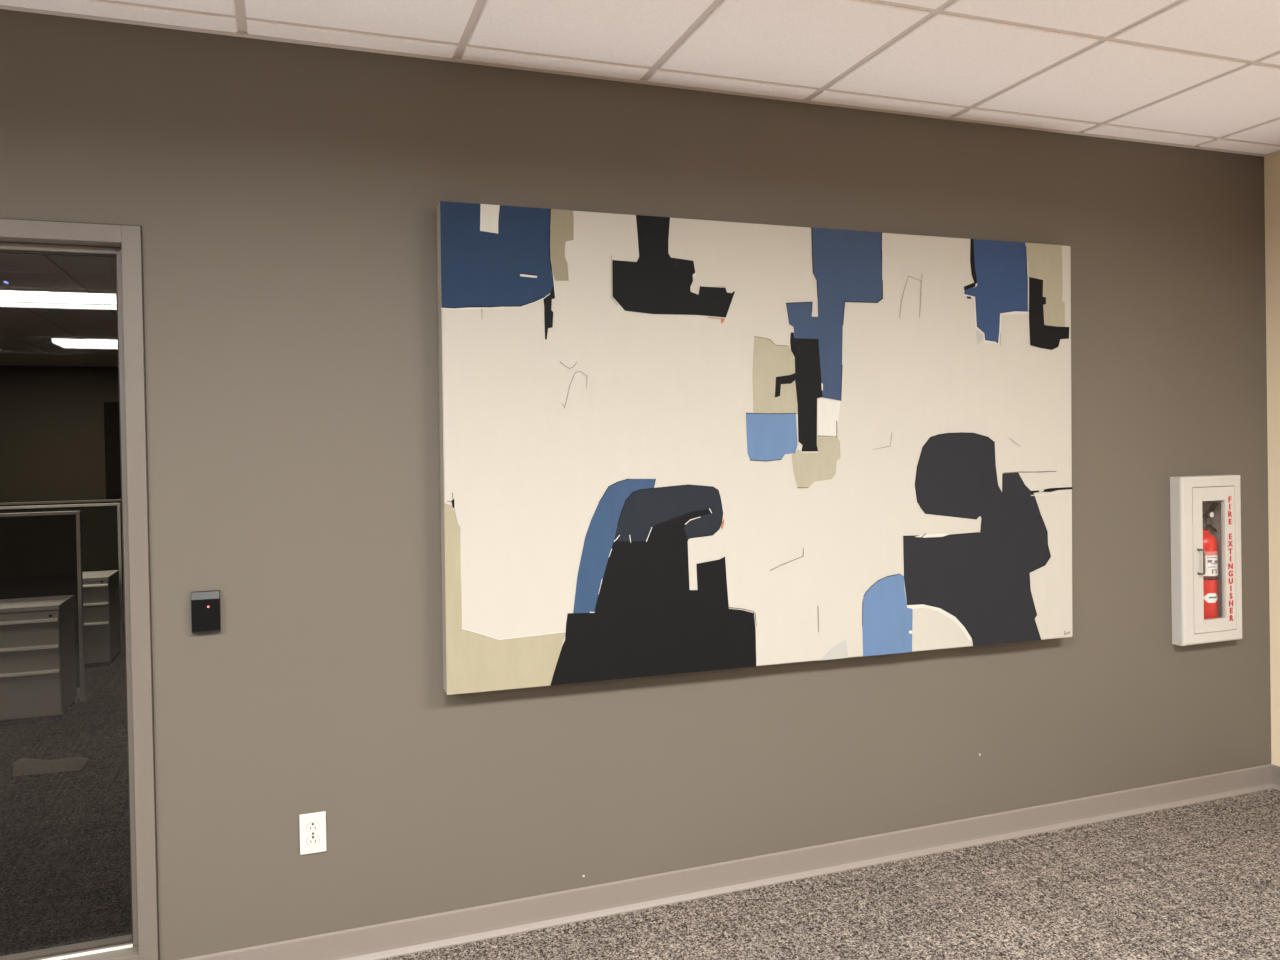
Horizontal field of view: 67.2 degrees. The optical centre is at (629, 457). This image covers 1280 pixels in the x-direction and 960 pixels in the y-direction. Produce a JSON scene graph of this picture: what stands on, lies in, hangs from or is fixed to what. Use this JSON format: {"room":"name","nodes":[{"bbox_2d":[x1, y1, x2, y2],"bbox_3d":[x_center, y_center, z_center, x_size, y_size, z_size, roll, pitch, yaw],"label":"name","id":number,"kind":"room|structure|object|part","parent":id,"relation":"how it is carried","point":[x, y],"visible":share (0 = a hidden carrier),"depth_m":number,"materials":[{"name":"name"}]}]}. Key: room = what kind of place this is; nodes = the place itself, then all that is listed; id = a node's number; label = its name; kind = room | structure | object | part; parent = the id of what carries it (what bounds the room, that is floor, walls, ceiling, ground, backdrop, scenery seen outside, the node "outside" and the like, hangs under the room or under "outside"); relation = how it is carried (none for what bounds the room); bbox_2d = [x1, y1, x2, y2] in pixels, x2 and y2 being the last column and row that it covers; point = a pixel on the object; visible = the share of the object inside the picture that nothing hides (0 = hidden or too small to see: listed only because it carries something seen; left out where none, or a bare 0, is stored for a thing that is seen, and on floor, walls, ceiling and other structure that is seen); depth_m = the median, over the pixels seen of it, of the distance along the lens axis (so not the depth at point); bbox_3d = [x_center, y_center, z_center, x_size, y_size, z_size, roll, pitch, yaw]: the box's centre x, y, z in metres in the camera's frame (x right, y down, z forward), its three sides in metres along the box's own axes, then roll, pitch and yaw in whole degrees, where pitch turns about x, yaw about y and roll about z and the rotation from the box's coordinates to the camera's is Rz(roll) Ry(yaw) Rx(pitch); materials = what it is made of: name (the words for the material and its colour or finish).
{"room":"office lobby","nodes":[
{"label":"office lobby","id":0,"kind":"room"},
{"bbox_2d":[0,365,120,502],"bbox_3d":[-6.235,0.136,12.933,10.984,2.738,0.120,-1,1,-20],"label":"wall","id":1,"kind":"structure","parent":0,"point":[52,439],"depth_m":12.44,"materials":[{"name":"paint"}]},
{"bbox_2d":[104,402,120,498],"bbox_3d":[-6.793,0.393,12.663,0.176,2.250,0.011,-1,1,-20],"label":"door","id":2,"kind":"structure","parent":1,"relation":"in","point":[111,409],"depth_m":12.65,"materials":[{"name":"black"}]},
{"bbox_2d":[0,9,1270,959],"bbox_3d":[-2.443,0.171,2.357,10.984,2.738,0.130,-1,1,-20],"label":"wall","id":3,"kind":"structure","parent":0,"point":[285,197],"depth_m":2.99,"materials":[{"name":"beige paint"}]},
{"bbox_2d":[0,218,159,959],"bbox_3d":[-1.853,0.447,2.560,1.061,2.160,0.139,-1,1,-20],"label":"door frame","id":4,"kind":"structure","parent":3,"relation":"in","point":[122,242],"depth_m":2.67,"materials":[{"name":"metal"}]},
{"bbox_2d":[191,590,220,633],"bbox_3d":[-1.199,0.436,2.723,0.074,0.116,0.022,-1,1,-20],"label":"card reader","id":5,"kind":"object","parent":3,"relation":"attached to","point":[205,605],"visible":1,"depth_m":2.71,"materials":[{"name":"black plastic"}]},
{"bbox_2d":[299,811,326,854],"bbox_3d":[-0.931,1.103,2.829,0.074,0.118,0.008,-1,1,-20],"label":"power outlet","id":6,"kind":"object","parent":3,"relation":"attached to","point":[312,826],"visible":1,"depth_m":2.83,"materials":[{"name":"white plastic"}]},
{"bbox_2d":[306,821,318,831],"bbox_3d":[-0.931,1.083,2.826,0.037,0.029,0.002,-1,1,-20],"label":"receptacle","id":7,"kind":"object","parent":6,"relation":"attached to","point":[311,826],"depth_m":2.82,"materials":[{"name":"white plastic"}]},
{"bbox_2d":[307,835,319,845],"bbox_3d":[-0.930,1.122,2.826,0.037,0.029,0.002,-1,1,-20],"label":"receptacle","id":8,"kind":"object","parent":6,"relation":"attached to","point":[312,840],"depth_m":2.83,"materials":[{"name":"white plastic"}]},
{"bbox_2d":[0,5,1267,156],"bbox_3d":[-2.443,-1.179,2.272,10.984,0.008,0.022,-1,1,-20],"label":"trim","id":9,"kind":"structure","parent":3,"relation":"attached to","point":[238,33],"depth_m":3.07,"materials":[{"name":"metal"}]},
{"bbox_2d":[180,764,1272,959],"bbox_3d":[0.732,1.419,3.422,4.341,0.100,0.017,-1,1,-20],"label":"baseboard","id":10,"kind":"structure","parent":3,"relation":"attached to","point":[392,939],"depth_m":3.28,"materials":[{"name":"rubber"}]},
{"bbox_2d":[436,201,1071,694],"bbox_3d":[0.557,-0.040,3.322,2.406,1.506,0.076,-1,1,-20],"label":"picture","id":11,"kind":"object","parent":3,"relation":"attached to","point":[668,445],"visible":1,"depth_m":3.21,"materials":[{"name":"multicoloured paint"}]},
{"bbox_2d":[1170,475,1241,645],"bbox_3d":[2.390,0.419,4.023,0.351,0.689,0.176,-1,1,-20],"label":"fire extinguisher cabinet","id":12,"kind":"object","parent":3,"relation":"attached to","point":[1191,497],"visible":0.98,"depth_m":3.95,"materials":[{"name":"white metal"}]},
{"bbox_3d":[2.328,0.424,3.923,0.010,0.107,0.030,-1,1,-20],"label":"pull handle","id":13,"kind":"part","parent":12,"relation":"part of","materials":[{"name":"silver metal"}]},
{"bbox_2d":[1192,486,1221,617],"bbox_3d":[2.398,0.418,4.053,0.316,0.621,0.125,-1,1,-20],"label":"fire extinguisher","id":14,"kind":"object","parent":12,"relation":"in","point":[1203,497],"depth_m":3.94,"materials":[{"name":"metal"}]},
{"bbox_2d":[1202,503,1217,618],"bbox_3d":[2.427,0.458,4.062,0.124,0.532,0.107,-1,1,14],"label":"fire extinguisher","id":15,"kind":"object","parent":12,"relation":"in","point":[1210,545],"visible":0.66,"depth_m":4.02,"materials":[{"name":"red paint"}]},
{"bbox_3d":[2.446,0.227,4.073,0.090,0.072,0.020,-1,1,-20],"label":"squeeze lever","id":16,"kind":"part","parent":15,"relation":"part of","materials":[{"name":"metal"}]},
{"bbox_3d":[2.443,0.294,4.072,0.076,0.042,0.022,-1,1,-20],"label":"carry handle","id":17,"kind":"part","parent":15,"relation":"part of","materials":[{"name":"metal"}]},
{"bbox_3d":[2.406,0.418,3.977,0.234,0.596,0.019,-1,1,-20],"label":"door","id":18,"kind":"part","parent":12,"relation":"part of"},
{"bbox_2d":[0,0,1279,366],"bbox_3d":[-2.447,-1.202,2.282,10.984,0.050,22.480,-1,1,-20],"label":"ceiling","id":19,"kind":"structure","parent":0,"point":[1203,73],"depth_m":2.95,"materials":[{"name":"tile"}]},
{"bbox_2d":[0,627,1279,959],"bbox_3d":[-2.395,1.565,2.310,11.224,0.050,22.720,-1,1,-20],"label":"floor","id":20,"kind":"structure","parent":0,"point":[1198,881],"depth_m":3.24,"materials":[{"name":"carpet"}]},
{"bbox_2d":[0,595,76,725],"bbox_3d":[-3.544,1.190,5.684,0.400,0.675,0.454,-1,1,-20],"label":"pedestal","id":21,"kind":"object","parent":20,"relation":"on","point":[38,655],"visible":1,"depth_m":5.52,"materials":[{"name":"grey metal"}]},
{"bbox_3d":[-3.476,0.936,5.478,0.388,0.016,0.022,-1,1,-20],"label":"drawer pull","id":22,"kind":"part","parent":21,"relation":"part of","materials":[{"name":"metal"}]},
{"bbox_3d":[-3.473,1.088,5.480,0.388,0.016,0.022,-1,1,-20],"label":"drawer pull","id":23,"kind":"part","parent":21,"relation":"part of","materials":[{"name":"metal"}]},
{"bbox_3d":[-3.470,1.232,5.481,0.388,0.016,0.022,-1,1,-20],"label":"drawer pull","id":24,"kind":"part","parent":21,"relation":"part of","materials":[{"name":"metal"}]},
{"bbox_3d":[-3.482,0.986,5.497,0.392,0.205,0.017,-1,1,-20],"label":"drawer","id":25,"kind":"part","parent":21,"relation":"part of","materials":[{"name":"grey metal"}]},
{"bbox_3d":[-3.478,1.161,5.499,0.392,0.141,0.017,-1,1,-20],"label":"drawer","id":26,"kind":"part","parent":21,"relation":"part of","materials":[{"name":"grey metal"}]},
{"bbox_3d":[-3.474,1.359,5.501,0.392,0.248,0.017,-1,1,-20],"label":"drawer","id":27,"kind":"part","parent":21,"relation":"part of","materials":[{"name":"grey metal"}]},
{"bbox_2d":[0,511,85,701],"bbox_3d":[-4.456,0.950,5.659,2.190,1.190,0.050,-1,1,-20],"label":"wall","id":28,"kind":"structure","parent":20,"relation":"on","point":[41,552],"depth_m":5.94,"materials":[{"name":"fabric"}]},
{"bbox_3d":[-4.457,1.492,5.661,2.168,0.075,0.036,-1,1,-20],"label":"kick plate","id":29,"kind":"part","parent":28,"relation":"part of","materials":[{"name":"grey metal"}]},
{"bbox_3d":[-3.436,0.927,6.024,0.022,1.190,0.040,-1,1,-20],"label":"post","id":30,"kind":"part","parent":28,"relation":"part of","materials":[{"name":"grey metal"}]},
{"bbox_2d":[13,757,88,776],"bbox_3d":[-2.889,1.522,4.787,0.348,0.003,0.324,-1,1,-20],"label":"floor mat","id":31,"kind":"object","parent":20,"relation":"on","point":[23,766],"visible":1,"depth_m":4.75,"materials":[{"name":"fabric"}]},
{"bbox_2d":[0,499,123,606],"bbox_3d":[-5.848,0.975,8.400,3.019,1.138,0.050,-1,1,-20],"label":"wall","id":32,"kind":"structure","parent":20,"relation":"on","point":[106,500],"depth_m":8.66,"materials":[{"name":"metal"}]},
{"bbox_2d":[0,503,124,653],"bbox_3d":[-5.064,0.958,7.066,2.395,1.168,0.050,-1,1,-20],"label":"wall","id":33,"kind":"structure","parent":20,"relation":"on","point":[101,526],"depth_m":7.40,"materials":[{"name":"fabric"}]},
{"bbox_3d":[-5.075,0.924,7.062,2.373,1.058,0.040,-1,1,-20],"label":"fabric panel","id":34,"kind":"part","parent":33,"relation":"part of","materials":[{"name":"black fabric"}]},
{"bbox_3d":[-3.947,0.933,7.467,0.022,1.168,0.040,-1,1,-20],"label":"post","id":35,"kind":"part","parent":33,"relation":"part of","materials":[{"name":"grey metal"}]},
{"bbox_2d":[82,570,119,667],"bbox_3d":[-4.039,1.196,7.132,0.400,0.653,0.474,-1,1,-20],"label":"pedestal","id":36,"kind":"object","parent":20,"relation":"on","point":[101,612],"visible":0.48,"depth_m":6.98,"materials":[{"name":"grey metal"}]},
{"bbox_3d":[-3.966,1.058,6.918,0.388,0.016,0.022,-1,1,-20],"label":"drawer pull","id":37,"kind":"part","parent":36,"relation":"part of","materials":[{"name":"metal"}]},
{"bbox_3d":[-3.968,0.926,6.916,0.388,0.016,0.022,-1,1,-20],"label":"drawer pull","id":38,"kind":"part","parent":36,"relation":"part of","materials":[{"name":"metal"}]},
{"bbox_3d":[-3.974,0.979,6.935,0.392,0.159,0.017,-1,1,-20],"label":"drawer","id":39,"kind":"part","parent":36,"relation":"part of","materials":[{"name":"grey metal"}]},
{"bbox_3d":[-3.963,1.200,6.919,0.388,0.016,0.022,-1,1,-20],"label":"drawer pull","id":40,"kind":"part","parent":36,"relation":"part of","materials":[{"name":"metal"}]},
{"bbox_3d":[-3.971,1.131,6.937,0.392,0.139,0.017,-1,1,-20],"label":"drawer","id":41,"kind":"part","parent":36,"relation":"part of","materials":[{"name":"grey metal"}]},
{"bbox_3d":[-3.967,1.340,6.939,0.392,0.275,0.017,-1,1,-20],"label":"drawer","id":42,"kind":"part","parent":36,"relation":"part of","materials":[{"name":"grey metal"}]},
{"bbox_2d":[1264,152,1279,765],"bbox_3d":[4.678,0.070,-1.060,0.120,2.738,11.370,-1,1,-20],"label":"wall","id":43,"kind":"structure","parent":0,"point":[1271,162],"depth_m":4.12,"materials":[{"name":"beige paint"}]},
{"bbox_2d":[1272,764,1279,790],"bbox_3d":[4.661,1.390,-1.131,0.017,0.100,11.240,-1,1,-20],"label":"baseboard","id":44,"kind":"structure","parent":43,"relation":"attached to","point":[1275,769],"depth_m":4.14,"materials":[{"name":"rubber"}]}
]}

